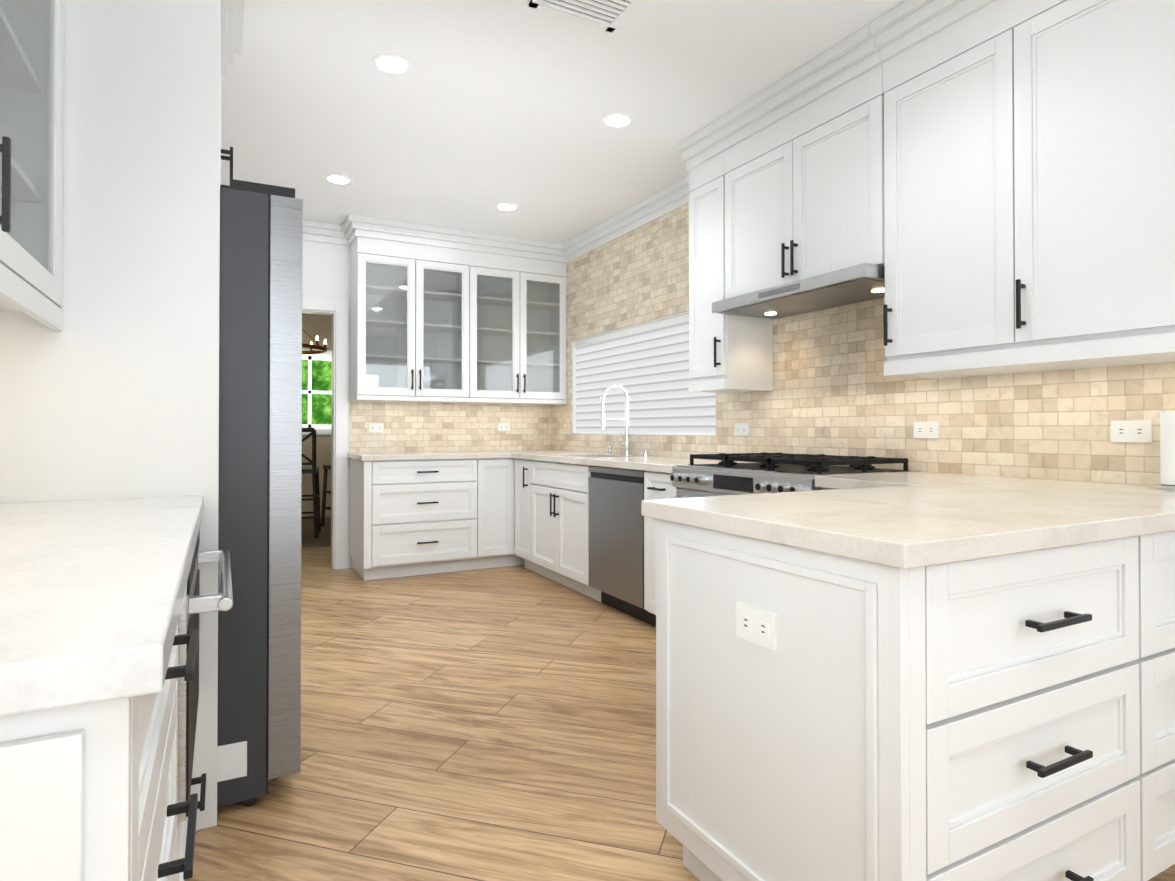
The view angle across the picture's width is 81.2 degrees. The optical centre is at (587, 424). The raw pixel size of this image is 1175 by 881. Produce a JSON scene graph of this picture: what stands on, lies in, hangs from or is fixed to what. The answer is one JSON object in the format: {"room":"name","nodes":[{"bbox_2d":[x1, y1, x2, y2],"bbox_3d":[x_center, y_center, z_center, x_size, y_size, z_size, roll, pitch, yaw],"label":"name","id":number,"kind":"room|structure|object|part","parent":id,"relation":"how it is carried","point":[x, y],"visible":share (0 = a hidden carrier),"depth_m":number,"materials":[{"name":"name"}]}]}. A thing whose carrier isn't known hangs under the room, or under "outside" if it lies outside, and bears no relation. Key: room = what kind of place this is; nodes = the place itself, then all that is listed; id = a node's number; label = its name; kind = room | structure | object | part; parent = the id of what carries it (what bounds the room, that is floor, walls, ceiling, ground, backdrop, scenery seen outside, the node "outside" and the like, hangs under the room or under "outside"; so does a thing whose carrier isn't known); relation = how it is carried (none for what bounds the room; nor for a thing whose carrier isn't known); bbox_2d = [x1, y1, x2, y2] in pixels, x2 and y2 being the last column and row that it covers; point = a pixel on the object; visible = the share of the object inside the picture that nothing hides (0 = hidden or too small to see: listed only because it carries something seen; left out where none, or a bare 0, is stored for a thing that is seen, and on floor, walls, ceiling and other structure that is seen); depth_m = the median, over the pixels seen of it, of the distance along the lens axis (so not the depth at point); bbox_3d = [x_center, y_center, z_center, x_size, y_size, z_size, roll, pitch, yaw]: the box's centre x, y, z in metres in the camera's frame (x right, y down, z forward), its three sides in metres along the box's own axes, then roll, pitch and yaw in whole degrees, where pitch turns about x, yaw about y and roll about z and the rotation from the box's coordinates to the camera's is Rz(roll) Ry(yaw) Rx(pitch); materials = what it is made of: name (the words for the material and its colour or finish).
{"room":"kitchen","nodes":[
{"label":"kitchen","id":0,"kind":"room"},
{"bbox_2d":[302,329,326,353],"bbox_3d":[-3.143,-1.161,7.160,0.800,0.769,0.800,0,-1,-28],"label":"ring chandelier","id":1,"kind":"object","parent":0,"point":[322,349],"visible":0.27,"depth_m":7.24,"materials":[{"name":"brown metal"}]},
{"bbox_2d":[301,313,331,516],"bbox_3d":[-3.880,-0.183,8.640,5.840,2.700,0.120,0,-1,-28],"label":"wall","id":2,"kind":"structure","parent":0,"point":[314,326],"depth_m":8.79,"materials":[{"name":"beige paint"}]},
{"bbox_2d":[302,349,331,434],"bbox_3d":[-3.555,-0.417,8.776,1.760,1.090,0.090,0,-1,-28],"label":"window","id":3,"kind":"structure","parent":2,"relation":"in","point":[323,429],"depth_m":8.79,"materials":[{"name":"white paint"}]},
{"bbox_2d":[302,240,511,567],"bbox_3d":[-1.848,-0.210,5.553,3.380,2.700,0.120,0,-1,-28],"label":"wall","id":4,"kind":"structure","parent":0,"point":[325,270],"depth_m":5.40,"materials":[{"name":"white paint"}]},
{"bbox_2d":[302,297,347,569],"bbox_3d":[-2.374,0.075,5.258,1.006,2.125,0.140,0,-1,-28],"label":"door frame","id":5,"kind":"structure","parent":4,"relation":"attached to","point":[339,479],"depth_m":5.41,"materials":[{"name":"white paint"}]},
{"bbox_2d":[302,220,347,245],"bbox_3d":[-2.544,-1.496,5.077,1.513,0.134,0.085,0,-1,-28],"label":"crown molding","id":6,"kind":"structure","parent":4,"relation":"attached to","point":[311,230],"depth_m":5.33,"materials":[{"name":"white paint"}]},
{"bbox_2d":[349,234,476,401],"bbox_3d":[-1.402,-0.820,5.536,0.935,1.200,0.319,0,-1,-28],"label":"upper cabinet","id":7,"kind":"object","parent":4,"relation":"attached to","point":[443,315],"depth_m":5.47,"materials":[{"name":"white paint"}]},
{"bbox_2d":[349,389,550,452],"bbox_3d":[-1.115,-0.025,5.870,1.770,0.505,0.008,0,-1,-28],"label":"tile backsplash","id":8,"kind":"structure","parent":4,"relation":"attached to","point":[423,427],"depth_m":5.82,"materials":[{"name":"tile"}]},
{"bbox_2d":[369,423,383,431],"bbox_3d":[-1.708,0.025,5.544,0.116,0.072,0.008,0,-1,-28],"label":"electrical outlet","id":9,"kind":"object","parent":8,"relation":"attached to","point":[376,427],"visible":1,"depth_m":5.54,"materials":[{"name":"white plastic"}]},
{"bbox_2d":[498,423,509,430],"bbox_3d":[-0.737,0.020,6.061,0.116,0.072,0.008,0,-1,-28],"label":"electrical outlet","id":10,"kind":"object","parent":8,"relation":"attached to","point":[503,426],"visible":1,"depth_m":6.06,"materials":[{"name":"white plastic"}]},
{"bbox_2d":[477,250,567,401],"bbox_3d":[-0.670,-0.817,5.926,0.936,1.200,0.319,0,-1,-28],"label":"upper cabinet","id":11,"kind":"object","parent":4,"relation":"attached to","point":[521,299],"depth_m":5.91,"materials":[{"name":"white paint"}]},
{"bbox_2d":[221,0,905,243],"bbox_3d":[-1.310,-1.605,3.834,5.600,0.060,11.040,0,-1,-28],"label":"ceiling","id":12,"kind":"structure","parent":0,"point":[475,115],"depth_m":3.31,"materials":[{"name":"white paint"}]},
{"bbox_2d":[324,174,352,184],"bbox_3d":[-1.593,-1.567,4.386,0.170,0.006,0.170,0,-1,-28],"label":"recessed light","id":13,"kind":"object","parent":12,"relation":"in","point":[338,179],"visible":1,"depth_m":4.37,"materials":[{"name":"white paint"}]},
{"bbox_2d":[372,54,411,74],"bbox_3d":[-0.859,-1.579,3.010,0.170,0.006,0.170,0,-1,-28],"label":"recessed light","id":14,"kind":"object","parent":12,"relation":"in","point":[391,64],"visible":1,"depth_m":3.00,"materials":[{"name":"white paint"}]},
{"bbox_2d":[495,203,518,210],"bbox_3d":[-0.578,-1.562,4.927,0.170,0.006,0.170,0,-1,-28],"label":"recessed light","id":15,"kind":"object","parent":12,"relation":"in","point":[507,207],"visible":1,"depth_m":4.92,"materials":[{"name":"white paint"}]},
{"bbox_2d":[529,0,642,32],"bbox_3d":[0.023,-1.580,2.505,0.360,0.012,0.360,0,-1,-28],"label":"ceiling vent","id":16,"kind":"object","parent":12,"relation":"in","point":[609,15],"visible":0.96,"depth_m":2.60,"materials":[{"name":"white metal"}]},
{"bbox_2d":[601,113,633,127],"bbox_3d":[0.156,-1.574,3.551,0.170,0.006,0.170,0,-1,-28],"label":"recessed light","id":17,"kind":"object","parent":12,"relation":"in","point":[617,120],"visible":1,"depth_m":3.54,"materials":[{"name":"white paint"}]},
{"bbox_2d":[185,515,1174,880],"bbox_3d":[-1.310,1.155,3.811,5.600,0.060,11.040,0,-1,-28],"label":"floor","id":18,"kind":"structure","parent":0,"point":[497,723],"depth_m":2.38,"materials":[{"name":"brown wood"}]},
{"bbox_2d":[0,624,198,880],"bbox_3d":[-0.821,0.662,0.752,0.676,0.874,0.763,0,-1,-28],"label":"base cabinet","id":19,"kind":"object","parent":18,"relation":"on","point":[88,791],"visible":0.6,"depth_m":0.56,"materials":[{"name":"white paint"}]},
{"bbox_2d":[0,495,203,716],"bbox_3d":[-0.995,0.207,1.069,0.663,0.040,1.492,0,-1,-28],"label":"countertop","id":20,"kind":"structure","parent":19,"relation":"on","point":[92,592],"depth_m":0.74,"materials":[{"name":"white stone"}]},
{"bbox_2d":[0,0,244,829],"bbox_3d":[-1.540,-0.238,2.212,0.773,2.699,1.025,0,-1,-28],"label":"tall cabinet","id":21,"kind":"object","parent":18,"relation":"on","point":[110,390],"visible":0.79,"depth_m":1.82,"materials":[{"name":"white paint"}]},
{"bbox_2d":[177,528,232,880],"bbox_3d":[-1.149,0.668,1.420,0.726,0.874,0.721,0,-1,-28],"label":"oven","id":22,"kind":"object","parent":18,"relation":"on","point":[181,834],"depth_m":1.32,"materials":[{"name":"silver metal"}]},
{"bbox_3d":[-1.123,0.482,1.435,0.668,0.491,0.679,0,-1,-28],"label":"microwave drawer","id":23,"kind":"part","parent":22,"relation":"part of","materials":[{"name":"silver metal"}]},
{"bbox_2d":[217,179,302,806],"bbox_3d":[-1.455,0.204,2.253,0.870,1.815,0.936,0,-1,-28],"label":"refrigerator","id":24,"kind":"object","parent":18,"relation":"on","point":[259,521],"visible":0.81,"depth_m":1.99,"materials":[{"name":"grey metal"}]},
{"bbox_2d":[301,517,330,547],"bbox_3d":[-2.928,1.151,7.481,3.000,0.012,2.200,0,-1,-28],"label":"dining rug","id":25,"kind":"object","parent":18,"relation":"on","point":[308,539],"visible":0.07,"depth_m":7.12,"materials":[{"name":"brown carpet"}]},
{"bbox_2d":[301,428,320,537],"bbox_3d":[-3.009,0.586,7.042,0.487,1.110,0.496,0,-1,-18],"label":"bar stool","id":26,"kind":"object","parent":25,"relation":"on","point":[313,470],"visible":0.38,"depth_m":6.89,"materials":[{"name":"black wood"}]},
{"bbox_2d":[321,465,330,526],"bbox_3d":[-2.663,0.592,7.736,0.495,1.110,0.486,0,-1,42],"label":"bar stool","id":27,"kind":"object","parent":25,"relation":"on","point":[325,468],"visible":0.1,"depth_m":7.71,"materials":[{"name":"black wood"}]},
{"bbox_2d":[350,458,524,579],"bbox_3d":[-0.958,0.703,5.573,1.764,0.874,0.648,0,-1,-28],"label":"drawers","id":28,"kind":"object","parent":18,"relation":"on","point":[414,517],"visible":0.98,"depth_m":5.17,"materials":[{"name":"white paint"}]},
{"bbox_2d":[347,451,506,460],"bbox_3d":[-1.267,0.244,5.418,1.110,0.040,0.638,0,-1,-28],"label":"countertop","id":29,"kind":"structure","parent":28,"relation":"on","point":[377,456],"depth_m":5.20,"materials":[{"name":"beige stone"}]},
{"bbox_2d":[515,459,540,574],"bbox_3d":[-0.249,0.702,5.418,0.658,0.874,0.325,0,-1,-28],"label":"base cabinet","id":30,"kind":"object","parent":18,"relation":"on","point":[523,483],"visible":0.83,"depth_m":5.28,"materials":[{"name":"white paint"}]},
{"bbox_2d":[531,460,600,601],"bbox_3d":[0.045,0.697,4.867,0.658,0.874,0.922,0,-1,-28],"label":"base cabinet","id":31,"kind":"object","parent":18,"relation":"on","point":[560,523],"visible":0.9,"depth_m":4.68,"materials":[{"name":"white paint"}]},
{"bbox_2d":[505,450,753,472],"bbox_3d":[0.038,0.239,4.868,0.674,0.040,2.838,0,-1,-28],"label":"countertop","id":32,"kind":"structure","parent":31,"relation":"on","point":[652,463],"depth_m":4.35,"materials":[{"name":"beige stone"}]},
{"bbox_2d":[604,442,611,453],"bbox_3d":[0.153,0.177,5.212,0.065,0.088,0.028,0,-1,-28],"label":"pump dispenser","id":33,"kind":"object","parent":32,"relation":"on","point":[609,449],"visible":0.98,"depth_m":5.21,"materials":[{"name":"silver metal"}]},
{"bbox_2d":[600,383,630,454],"bbox_3d":[0.193,-0.040,4.976,0.247,0.518,0.099,0,-1,-28],"label":"faucet","id":34,"kind":"object","parent":32,"relation":"on","point":[626,445],"visible":1,"depth_m":4.98,"materials":[{"name":"silver metal"}]},
{"bbox_2d":[642,449,648,455],"bbox_3d":[0.405,0.194,4.779,0.051,0.047,0.052,0,-1,-28],"label":"air gap cap","id":35,"kind":"object","parent":32,"relation":"on","point":[645,452],"visible":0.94,"depth_m":4.76,"materials":[{"name":"silver metal"}]},
{"bbox_2d":[589,466,655,626],"bbox_3d":[0.416,0.693,4.179,0.592,0.871,0.634,0,-1,-28],"label":"dishwasher","id":36,"kind":"object","parent":18,"relation":"on","point":[616,545],"visible":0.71,"depth_m":4.01,"materials":[{"name":"silver metal"}]},
{"bbox_2d":[644,471,678,614],"bbox_3d":[0.638,0.688,3.755,0.658,0.874,0.317,0,-1,-28],"label":"base cabinet","id":37,"kind":"object","parent":18,"relation":"on","point":[657,485],"visible":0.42,"depth_m":3.70,"materials":[{"name":"white paint"}]},
{"bbox_2d":[670,452,921,498],"bbox_3d":[0.915,0.631,3.193,0.699,0.978,0.928,0,-1,-28],"label":"gas range","id":38,"kind":"object","parent":18,"relation":"on","point":[765,472],"visible":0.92,"depth_m":3.02,"materials":[{"name":"silver metal"}]},
{"bbox_2d":[656,519,1151,880],"bbox_3d":[0.680,0.669,1.610,0.784,0.874,0.715,0,-1,-28],"label":"base cabinet","id":39,"kind":"object","parent":18,"relation":"on","point":[1009,717],"depth_m":1.32,"materials":[{"name":"white paint"}]},
{"bbox_2d":[736,602,776,650],"bbox_3d":[0.347,0.415,1.414,0.008,0.072,0.116,0,-1,-28],"label":"outlet","id":40,"kind":"object","parent":39,"relation":"attached to","point":[758,626],"visible":1,"depth_m":1.41,"materials":[{"name":"white plastic"}]},
{"bbox_2d":[641,472,1174,568],"bbox_3d":[0.970,0.215,2.010,1.720,0.040,1.211,0,-1,-28],"label":"countertop","id":41,"kind":"structure","parent":39,"relation":"on","point":[908,520],"depth_m":1.47,"materials":[{"name":"beige stone"}]},
{"bbox_2d":[1154,411,1174,489],"bbox_3d":[1.810,0.060,2.073,0.150,0.269,0.150,0,-1,-28],"label":"paper towel holder","id":42,"kind":"object","parent":41,"relation":"on","point":[1167,448],"visible":1,"depth_m":2.07,"materials":[{"name":"white paper"}]},
{"bbox_2d":[1152,531,1174,877],"bbox_3d":[1.273,0.672,1.915,0.550,0.874,0.695,0,-1,-28],"label":"base cabinet","id":43,"kind":"object","parent":18,"relation":"on","point":[1163,543],"depth_m":1.54,"materials":[{"name":"white paint"}]},
{"bbox_3d":[-1.688,-0.244,1.536,0.120,2.700,7.360,0,-1,-28],"label":"wall","id":44,"kind":"structure","parent":0,"visible":0},
{"bbox_2d":[0,0,63,315],"bbox_3d":[-1.307,-0.876,1.327,0.348,1.160,0.760,0,-1,-28],"label":"upper cabinet","id":45,"kind":"object","parent":44,"relation":"attached to","point":[31,137],"depth_m":1.63,"materials":[{"name":"white paint"}]},
{"bbox_3d":[1.400,-0.230,3.183,0.120,2.700,7.360,0,-1,-28],"label":"wall","id":46,"kind":"structure","parent":0,"visible":0},
{"bbox_2d":[563,176,688,261],"bbox_3d":[0.316,-1.496,5.010,0.085,0.134,2.230,0,-1,-28],"label":"crown molding","id":47,"kind":"structure","parent":46,"relation":"attached to","point":[669,199],"depth_m":4.99,"materials":[{"name":"white paint"}]},
{"bbox_2d":[572,311,715,435],"bbox_3d":[0.361,-0.329,5.078,0.070,0.812,1.962,0,-1,-28],"label":"window","id":48,"kind":"structure","parent":46,"relation":"in","point":[574,382],"depth_m":5.55,"materials":[{"name":"white paint"}]},
{"bbox_2d":[574,313,715,433],"bbox_3d":[0.362,-0.329,5.078,0.048,0.784,1.934,0,-1,-28],"label":"window shade","id":49,"kind":"object","parent":48,"relation":"attached to","point":[646,366],"visible":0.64,"depth_m":4.98,"materials":[{"name":"white paint"}]},
{"bbox_2d":[677,122,772,392],"bbox_3d":[0.760,-0.879,3.799,0.415,1.389,0.312,0,-1,-28],"label":"upper cabinet","id":50,"kind":"object","parent":46,"relation":"attached to","point":[730,353],"visible":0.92,"depth_m":3.71,"materials":[{"name":"white paint"}]},
{"bbox_2d":[713,24,884,298],"bbox_3d":[1.065,-1.107,3.230,0.415,0.943,0.978,0,-1,-28],"label":"upper cabinet","id":51,"kind":"object","parent":46,"relation":"attached to","point":[802,147],"visible":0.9,"depth_m":3.08,"materials":[{"name":"white paint"}]},
{"bbox_2d":[712,263,884,318],"bbox_3d":[1.056,-0.605,3.222,0.433,0.058,0.957,0,-1,-28],"label":"range hood","id":52,"kind":"object","parent":51,"relation":"attached to","point":[849,285],"visible":0.85,"depth_m":3.11,"materials":[{"name":"silver metal"}]},
{"bbox_2d":[872,289,884,292],"bbox_3d":[1.254,-0.576,2.949,0.058,0.004,0.058,0,-1,-43],"label":"spotlight","id":53,"kind":"object","parent":52,"relation":"attached to","point":[874,291],"depth_m":2.93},
{"bbox_2d":[551,203,1174,484],"bbox_3d":[0.850,-0.620,4.083,0.008,1.665,5.020,0,-1,-28],"label":"tile backsplash","id":54,"kind":"structure","parent":46,"relation":"attached to","point":[836,391],"depth_m":3.23,"materials":[{"name":"tile"}]},
{"bbox_2d":[735,423,748,435],"bbox_3d":[0.894,0.027,3.976,0.008,0.072,0.116,0,-1,-28],"label":"electrical outlet","id":55,"kind":"object","parent":54,"relation":"attached to","point":[741,428],"visible":1,"depth_m":3.97,"materials":[{"name":"white plastic"}]},
{"bbox_2d":[914,421,938,437],"bbox_3d":[1.449,0.023,2.935,0.008,0.072,0.116,0,-1,-28],"label":"electrical outlet","id":56,"kind":"object","parent":54,"relation":"attached to","point":[928,429],"visible":1,"depth_m":2.93,"materials":[{"name":"white plastic"}]},
{"bbox_2d":[1111,420,1152,441],"bbox_3d":[1.802,0.022,2.273,0.008,0.072,0.116,0,-1,-28],"label":"electrical outlet","id":57,"kind":"object","parent":54,"relation":"attached to","point":[1131,431],"visible":1,"depth_m":2.27,"materials":[{"name":"white plastic"}]},
{"bbox_2d":[880,0,1029,367],"bbox_3d":[1.462,-0.848,2.562,0.341,1.195,0.568,0,-1,-28],"label":"upper cabinet","id":58,"kind":"object","parent":46,"relation":"attached to","point":[936,86],"depth_m":2.53,"materials":[{"name":"white paint"}]},
{"bbox_2d":[986,0,1174,359],"bbox_3d":[1.689,-0.851,2.138,0.341,1.195,0.627,0,-1,-28],"label":"upper cabinet","id":59,"kind":"object","parent":46,"relation":"attached to","point":[1029,185],"depth_m":2.11,"materials":[{"name":"white paint"}]},
{"bbox_2d":[1170,0,1174,335],"bbox_3d":[1.915,-0.855,1.713,0.341,1.195,0.571,0,-1,-28],"label":"upper cabinet","id":60,"kind":"object","parent":46,"relation":"attached to","point":[1172,2],"depth_m":1.91,"materials":[{"name":"white paint"}]},
{"label":"outside","id":61,"kind":"structure","parent":0,"visible":0},
{"bbox_2d":[302,360,331,424],"bbox_3d":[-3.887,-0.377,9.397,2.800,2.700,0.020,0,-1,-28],"label":"trees","id":62,"kind":"object","parent":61,"point":[321,404],"depth_m":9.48,"materials":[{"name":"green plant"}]}
]}

